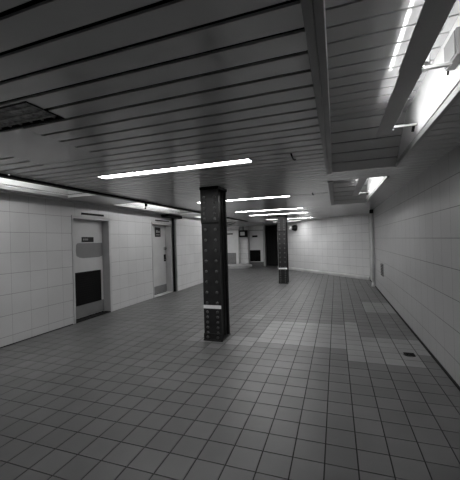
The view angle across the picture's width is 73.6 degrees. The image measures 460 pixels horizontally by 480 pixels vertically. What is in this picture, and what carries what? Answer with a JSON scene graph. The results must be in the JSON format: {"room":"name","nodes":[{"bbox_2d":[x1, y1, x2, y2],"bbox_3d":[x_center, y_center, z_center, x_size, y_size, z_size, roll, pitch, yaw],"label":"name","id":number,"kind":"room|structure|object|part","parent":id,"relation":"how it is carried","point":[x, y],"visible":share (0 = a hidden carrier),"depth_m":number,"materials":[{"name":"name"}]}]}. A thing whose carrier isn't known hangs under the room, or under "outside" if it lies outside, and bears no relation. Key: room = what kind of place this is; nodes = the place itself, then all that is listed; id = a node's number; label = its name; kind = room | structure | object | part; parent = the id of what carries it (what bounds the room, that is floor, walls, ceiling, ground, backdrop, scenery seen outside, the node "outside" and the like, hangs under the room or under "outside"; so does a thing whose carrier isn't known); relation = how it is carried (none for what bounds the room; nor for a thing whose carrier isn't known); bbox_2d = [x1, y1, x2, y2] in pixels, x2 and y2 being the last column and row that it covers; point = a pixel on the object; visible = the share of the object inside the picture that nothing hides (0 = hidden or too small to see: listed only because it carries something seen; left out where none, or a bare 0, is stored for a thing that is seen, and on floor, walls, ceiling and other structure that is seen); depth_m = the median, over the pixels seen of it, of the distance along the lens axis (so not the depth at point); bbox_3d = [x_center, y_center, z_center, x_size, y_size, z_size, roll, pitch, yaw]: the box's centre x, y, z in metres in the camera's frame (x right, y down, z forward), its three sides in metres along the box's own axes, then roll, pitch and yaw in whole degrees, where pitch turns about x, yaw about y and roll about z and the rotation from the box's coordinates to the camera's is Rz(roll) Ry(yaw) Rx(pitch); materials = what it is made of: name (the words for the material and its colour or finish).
{"room":"metro station","nodes":[
{"label":"metro station","id":0,"kind":"room"},
{"bbox_2d":[0,192,173,346],"bbox_3d":[-3.735,0.452,4.154,0.250,2.330,11.420,-2,0,19],"label":"wall","id":1,"kind":"structure","parent":0,"point":[36,269],"depth_m":5.41,"materials":[{"name":"tile"}]},
{"bbox_2d":[0,324,72,347],"bbox_3d":[-4.210,1.619,2.273,0.012,0.012,7.540,-2,0,19],"label":"baseboard","id":2,"kind":"structure","parent":1,"relation":"attached to","point":[70,324],"depth_m":5.10,"materials":[{"name":"tile"}]},
{"bbox_2d":[0,191,161,213],"bbox_3d":[-3.544,-0.713,3.965,0.040,0.011,11.200,-2,0,19],"label":"trim","id":3,"kind":"structure","parent":1,"relation":"attached to","point":[0,191],"depth_m":5.59,"materials":[{"name":"grey metal"}]},
{"bbox_2d":[71,215,112,323],"bbox_3d":[-2.929,0.563,6.411,0.229,2.080,1.070,-2,0,19],"label":"door","id":4,"kind":"structure","parent":1,"relation":"in","point":[91,236],"depth_m":6.51,"materials":[{"name":"metal"}]},
{"bbox_3d":[-2.985,-0.008,6.453,0.008,0.105,0.320,-2,0,19],"label":"sign plate","id":5,"kind":"part","parent":4,"relation":"part of","materials":[{"name":"black plastic"}]},
{"bbox_2d":[75,270,101,306],"bbox_3d":[-2.965,0.989,6.452,0.032,0.670,0.700,-2,0,19],"label":"vent","id":6,"kind":"object","parent":4,"relation":"attached to","point":[88,283],"depth_m":6.41,"materials":[{"name":"black metal"}]},
{"bbox_3d":[-2.960,1.444,6.408,0.004,0.250,0.935,-2,0,19],"label":"kick plate","id":7,"kind":"part","parent":4,"relation":"part of","materials":[{"name":"grey metal"}]},
{"bbox_2d":[81,213,103,216],"bbox_3d":[-2.848,-0.528,6.397,0.019,0.040,0.610,-2,0,19],"label":"bar","id":8,"kind":"object","parent":1,"relation":"attached to","point":[81,213],"visible":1,"depth_m":6.37,"materials":[{"name":"black paint"}]},
{"bbox_2d":[151,222,173,297],"bbox_3d":[-2.054,0.547,8.976,0.244,2.080,1.090,-2,0,19],"label":"door","id":9,"kind":"structure","parent":1,"relation":"in","point":[162,254],"depth_m":9.20,"materials":[{"name":"metal"}]},
{"bbox_3d":[-2.121,-0.229,9.025,0.008,0.275,0.290,-2,0,19],"label":"sign plate","id":10,"kind":"part","parent":9,"relation":"part of","materials":[{"name":"black plastic"}]},
{"bbox_3d":[-2.092,1.446,8.974,0.004,0.215,0.932,-2,0,19],"label":"kick plate","id":11,"kind":"part","parent":9,"relation":"part of","materials":[{"name":"grey metal"}]},
{"bbox_2d":[161,214,181,291],"bbox_3d":[-1.717,0.415,9.266,0.230,2.327,0.920,-2,0,19],"label":"pipe","id":12,"kind":"object","parent":1,"relation":"attached to","point":[172,217],"visible":0.98,"depth_m":9.41,"materials":[{"name":"black metal"}]},
{"bbox_2d":[174,217,202,290],"bbox_3d":[-1.117,0.405,11.502,0.300,2.330,4.180,-2,0,19],"label":"wall","id":13,"kind":"structure","parent":0,"point":[189,230],"depth_m":10.27,"materials":[{"name":"tile"}]},
{"bbox_2d":[175,219,177,290],"bbox_3d":[-1.683,0.414,9.516,0.102,2.329,0.045,-2,0,19],"label":"trim","id":14,"kind":"structure","parent":13,"relation":"attached to","point":[175,219],"depth_m":9.49,"materials":[{"name":"metal"}]},
{"bbox_2d":[0,266,459,479],"bbox_3d":[-0.554,1.569,8.397,9.400,0.050,22.100,-2,0,19],"label":"floor","id":15,"kind":"structure","parent":0,"point":[312,378],"depth_m":3.03,"materials":[{"name":"tile"}]},
{"bbox_2d":[199,186,230,341],"bbox_3d":[-0.228,0.357,4.798,0.309,2.328,0.404,-2,0,19],"label":"steel column","id":16,"kind":"structure","parent":15,"relation":"on","point":[212,198],"depth_m":4.65,"materials":[{"name":"black metal"}]},
{"bbox_3d":[-0.311,-0.536,4.633,0.291,0.538,0.014,-2,0,19],"label":"gusset plate","id":17,"kind":"part","parent":16,"relation":"part of","materials":[{"name":"paint"}]},
{"bbox_3d":[-0.302,-0.255,4.636,0.289,0.025,0.006,-2,0,19],"label":"splice plate","id":18,"kind":"part","parent":16,"relation":"part of","materials":[{"name":"black paint"}]},
{"bbox_3d":[-0.280,0.358,4.647,0.285,2.328,0.022,-2,0,19],"label":"plate","id":19,"kind":"part","parent":16,"relation":"part of","materials":[{"name":"paint"}]},
{"bbox_3d":[-0.193,1.511,4.802,0.309,0.020,0.386,-2,0,19],"label":"plate","id":20,"kind":"part","parent":16,"relation":"part of","materials":[{"name":"paint"}]},
{"bbox_3d":[-0.170,0.356,4.967,0.285,2.328,0.022,-2,0,19],"label":"plate","id":21,"kind":"part","parent":16,"relation":"part of","materials":[{"name":"paint"}]},
{"bbox_2d":[228,264,251,268],"bbox_3d":[-0.034,1.483,17.365,2.350,0.155,1.100,-2,0,19],"label":"trim","id":22,"kind":"structure","parent":15,"relation":"on","point":[230,266],"depth_m":16.77,"materials":[{"name":"stone"}]},
{"bbox_2d":[277,215,288,283],"bbox_3d":[1.835,0.320,10.634,0.309,2.328,0.404,-2,0,19],"label":"steel column","id":23,"kind":"structure","parent":15,"relation":"on","point":[282,231],"depth_m":10.48,"materials":[{"name":"black metal"}]},
{"bbox_3d":[1.753,-0.574,10.469,0.291,0.538,0.014,-2,0,19],"label":"gusset plate","id":24,"kind":"part","parent":23,"relation":"part of","materials":[{"name":"paint"}]},
{"bbox_3d":[1.784,0.321,10.483,0.285,2.328,0.022,-2,0,19],"label":"plate","id":25,"kind":"part","parent":23,"relation":"part of","materials":[{"name":"paint"}]},
{"bbox_2d":[403,352,415,356],"bbox_3d":[2.265,1.446,3.883,0.150,0.006,0.150,-2,0,19],"label":"floor drain","id":26,"kind":"object","parent":15,"relation":"on","point":[404,353],"visible":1,"depth_m":3.88,"materials":[{"name":"paint"}]},
{"bbox_2d":[0,0,459,226],"bbox_3d":[-0.374,-1.026,8.372,8.300,0.466,21.600,-2,0,19],"label":"ceiling","id":27,"kind":"structure","parent":0,"point":[136,85],"depth_m":2.07,"materials":[{"name":"grey metal"}]},
{"bbox_2d":[0,95,64,131],"bbox_3d":[-1.406,-0.834,1.978,0.600,0.104,0.265,-2,0,19],"label":"ceiling hatch","id":28,"kind":"object","parent":27,"relation":"attached to","point":[21,114],"visible":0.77,"depth_m":1.97,"materials":[{"name":"black paint"}]},
{"bbox_2d":[0,185,67,197],"bbox_3d":[-3.415,-0.733,3.619,0.030,0.042,3.630,-2,0,19],"label":"trim","id":29,"kind":"structure","parent":27,"relation":"attached to","point":[1,186],"depth_m":4.69,"materials":[{"name":"white metal"}]},
{"bbox_2d":[0,173,247,221],"bbox_3d":[-1.835,-0.746,5.703,0.100,0.029,15.600,-2,0,19],"label":"trim","id":30,"kind":"structure","parent":27,"relation":"attached to","point":[6,176],"depth_m":4.60,"materials":[{"name":"black paint"}]},
{"bbox_2d":[115,204,179,214],"bbox_3d":[-1.971,-0.759,7.812,0.030,0.042,2.900,-2,0,19],"label":"trim","id":31,"kind":"structure","parent":27,"relation":"attached to","point":[128,206],"depth_m":7.50,"materials":[{"name":"white metal"}]},
{"bbox_2d":[97,159,252,178],"bbox_3d":[-0.694,-0.827,3.510,1.930,0.058,0.155,-2,0,19],"label":"ceiling light","id":32,"kind":"object","parent":27,"relation":"attached to","point":[241,161],"visible":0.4,"depth_m":3.48,"materials":[{"name":"white plastic"}]},
{"bbox_2d":[196,196,289,202],"bbox_3d":[0.230,-0.843,6.224,1.950,0.058,0.150,-2,0,19],"label":"ceiling light","id":33,"kind":"object","parent":27,"relation":"attached to","point":[277,196],"visible":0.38,"depth_m":6.15,"materials":[{"name":"white plastic"}]},
{"bbox_2d":[242,208,302,211],"bbox_3d":[1.056,-0.858,8.594,1.930,0.058,0.150,-2,0,19],"label":"ceiling light","id":34,"kind":"object","parent":27,"relation":"attached to","point":[292,208],"visible":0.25,"depth_m":8.59,"materials":[{"name":"white plastic"}]},
{"bbox_2d":[249,212,307,215],"bbox_3d":[1.549,-0.867,9.979,1.920,0.058,0.150,-2,0,19],"label":"ceiling light","id":35,"kind":"object","parent":27,"relation":"attached to","point":[303,212],"visible":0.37,"depth_m":10.01,"materials":[{"name":"white plastic"}]},
{"bbox_2d":[300,0,331,174],"bbox_3d":[0.659,-0.847,2.211,0.037,0.052,3.620,-2,0,19],"label":"trim","id":36,"kind":"structure","parent":27,"relation":"attached to","point":[306,5],"depth_m":1.43,"materials":[{"name":"grey metal"}]},
{"bbox_2d":[328,181,333,205],"bbox_3d":[1.990,-0.871,6.078,0.037,0.052,3.360,-2,0,19],"label":"trim","id":37,"kind":"structure","parent":27,"relation":"attached to","point":[329,184],"depth_m":5.44,"materials":[{"name":"grey metal"}]},
{"bbox_2d":[352,178,368,195],"bbox_3d":[2.480,-1.072,5.651,0.329,0.200,2.413,-2,0,19],"label":"strip light","id":38,"kind":"object","parent":27,"relation":"attached to","point":[361,181],"visible":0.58,"depth_m":5.67,"materials":[{"name":"white metal"}]},
{"bbox_2d":[365,176,389,202],"bbox_3d":[2.722,-0.896,5.816,0.034,0.044,3.340,-2,0,19],"label":"trim","id":39,"kind":"structure","parent":27,"relation":"attached to","point":[385,178],"depth_m":5.19,"materials":[{"name":"white metal"}]},
{"bbox_2d":[376,54,451,135],"bbox_3d":[1.307,-1.051,2.241,0.329,0.200,1.170,-2,0,19],"label":"strip light","id":40,"kind":"object","parent":27,"relation":"attached to","point":[406,82],"visible":0.73,"depth_m":2.05,"materials":[{"name":"white metal"}]},
{"bbox_2d":[398,0,456,73],"bbox_3d":[0.813,-1.036,1.128,0.150,0.200,1.235,-2,0,19],"label":"strip light","id":41,"kind":"object","parent":27,"relation":"attached to","point":[434,14],"visible":1,"depth_m":1.40,"materials":[{"name":"white metal"}]},
{"bbox_2d":[395,83,459,167],"bbox_3d":[1.391,-0.873,1.948,0.034,0.044,3.600,-2,0,19],"label":"trim","id":42,"kind":"structure","parent":27,"relation":"attached to","point":[454,96],"depth_m":2.24,"materials":[{"name":"white metal"}]},
{"bbox_2d":[444,26,459,74],"bbox_3d":[1.299,-1.087,1.801,0.057,0.150,0.284,-2,0,19],"label":"junction box","id":43,"kind":"object","parent":27,"relation":"attached to","point":[452,47],"visible":0.94,"depth_m":1.73,"materials":[{"name":"paint"}]},
{"bbox_2d":[227,227,240,263],"bbox_3d":[-0.206,0.403,18.264,1.700,2.330,0.200,-2,0,19],"label":"wall","id":44,"kind":"structure","parent":0,"point":[228,228],"depth_m":17.97,"materials":[{"name":"tile"}]},
{"bbox_2d":[227,229,239,263],"bbox_3d":[0.097,0.399,18.022,0.930,2.000,0.060,-2,0,19],"label":"door","id":45,"kind":"structure","parent":44,"relation":"in","point":[232,235],"depth_m":17.98,"materials":[{"name":"paint"}]},
{"bbox_2d":[228,253,235,263],"bbox_3d":[0.084,1.079,18.020,0.570,0.640,0.020,-2,0,19],"label":"vent","id":46,"kind":"object","parent":45,"relation":"attached to","point":[231,256],"depth_m":18.00,"materials":[{"name":"metal"}]},
{"bbox_2d":[240,226,248,263],"bbox_3d":[0.885,0.372,18.100,0.470,2.330,0.400,-2,0,19],"label":"wall pier","id":47,"kind":"object","parent":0,"point":[244,241],"visible":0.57,"depth_m":17.92,"materials":[{"name":"tile"}]},
{"bbox_2d":[239,228,247,236],"bbox_3d":[0.766,-0.474,17.752,0.460,0.625,0.285,-2,0,19],"label":"monitor","id":48,"kind":"object","parent":47,"relation":"attached to","point":[242,233],"visible":1,"depth_m":17.62,"materials":[{"name":"black paint"}]},
{"bbox_2d":[249,226,262,229],"bbox_3d":[1.563,0.352,17.998,0.940,2.330,0.150,-2,0,19],"label":"wall","id":49,"kind":"structure","parent":0,"point":[250,227],"depth_m":17.93,"materials":[{"name":"tile"}]},
{"bbox_2d":[249,230,263,265],"bbox_3d":[1.546,0.468,17.894,0.890,2.100,0.060,-2,0,19],"label":"door","id":50,"kind":"structure","parent":49,"relation":"in","point":[256,252],"depth_m":17.89,"materials":[{"name":"paint"}]},
{"bbox_2d":[250,250,260,260],"bbox_3d":[1.461,0.920,17.915,0.650,0.660,0.020,-2,0,19],"label":"vent","id":51,"kind":"object","parent":50,"relation":"attached to","point":[255,255],"depth_m":17.90,"materials":[{"name":"black metal"}]},
{"bbox_3d":[1.572,1.397,17.888,0.810,0.240,0.005,-2,0,19],"label":"kick plate","id":52,"kind":"part","parent":50,"relation":"part of","materials":[{"name":"grey metal"}]},
{"bbox_2d":[266,226,277,257],"bbox_3d":[2.460,0.326,17.517,1.070,2.330,2.276,-2,0,19],"label":"wall","id":53,"kind":"structure","parent":0,"point":[266,226],"depth_m":17.86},
{"bbox_2d":[263,226,266,265],"bbox_3d":[1.998,0.339,17.664,0.100,2.330,0.300,-2,0,19],"label":"trim","id":54,"kind":"structure","parent":53,"relation":"attached to","point":[264,227],"depth_m":17.53,"materials":[{"name":"metal"}]},
{"bbox_2d":[266,228,277,265],"bbox_3d":[2.544,0.384,17.756,0.850,2.190,0.050,-2,0,19],"label":"door","id":55,"kind":"structure","parent":53,"relation":"in","point":[271,233],"depth_m":17.79,"materials":[{"name":"black paint"}]},
{"bbox_2d":[277,214,369,275],"bbox_3d":[3.791,0.274,13.524,0.200,2.330,5.905,-2,0,-24],"label":"wall","id":56,"kind":"structure","parent":0,"point":[335,244],"depth_m":12.47,"materials":[{"name":"tile"}]},
{"bbox_2d":[289,225,296,230],"bbox_3d":[2.995,-0.575,14.652,0.310,0.280,0.305,-2,0,-24],"label":"wall fixture","id":57,"kind":"object","parent":56,"relation":"attached to","point":[294,227],"visible":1,"depth_m":14.60,"materials":[{"name":"black paint"}]},
{"bbox_2d":[277,266,369,279],"bbox_3d":[3.705,1.379,13.469,0.055,0.125,5.905,-2,0,-24],"label":"baseboard","id":58,"kind":"structure","parent":56,"relation":"attached to","point":[290,268],"depth_m":12.41,"materials":[{"name":"stone"}]},
{"bbox_2d":[368,144,459,385],"bbox_3d":[2.572,0.274,3.759,0.200,2.330,14.780,-2,0,19],"label":"wall","id":59,"kind":"structure","parent":0,"point":[417,228],"depth_m":3.95,"materials":[{"name":"tile"}]},
{"bbox_2d":[369,210,375,286],"bbox_3d":[4.333,0.247,9.351,0.108,2.325,0.108,-2,0,19],"label":"pipe","id":60,"kind":"object","parent":59,"relation":"attached to","point":[370,211],"visible":0.93,"depth_m":9.31,"materials":[{"name":"grey metal"}]},
{"bbox_2d":[380,263,383,276],"bbox_3d":[3.878,0.757,7.850,0.020,0.320,0.400,-2,0,19],"label":"air vent","id":61,"kind":"object","parent":59,"relation":"in","point":[381,264],"visible":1,"depth_m":7.73,"materials":[{"name":"grey metal"}]},
{"bbox_2d":[370,280,459,390],"bbox_3d":[2.487,1.432,3.753,0.020,0.020,14.700,-2,0,19],"label":"baseboard","id":62,"kind":"structure","parent":59,"relation":"attached to","point":[403,320],"depth_m":3.98,"materials":[{"name":"tile"}]}
]}

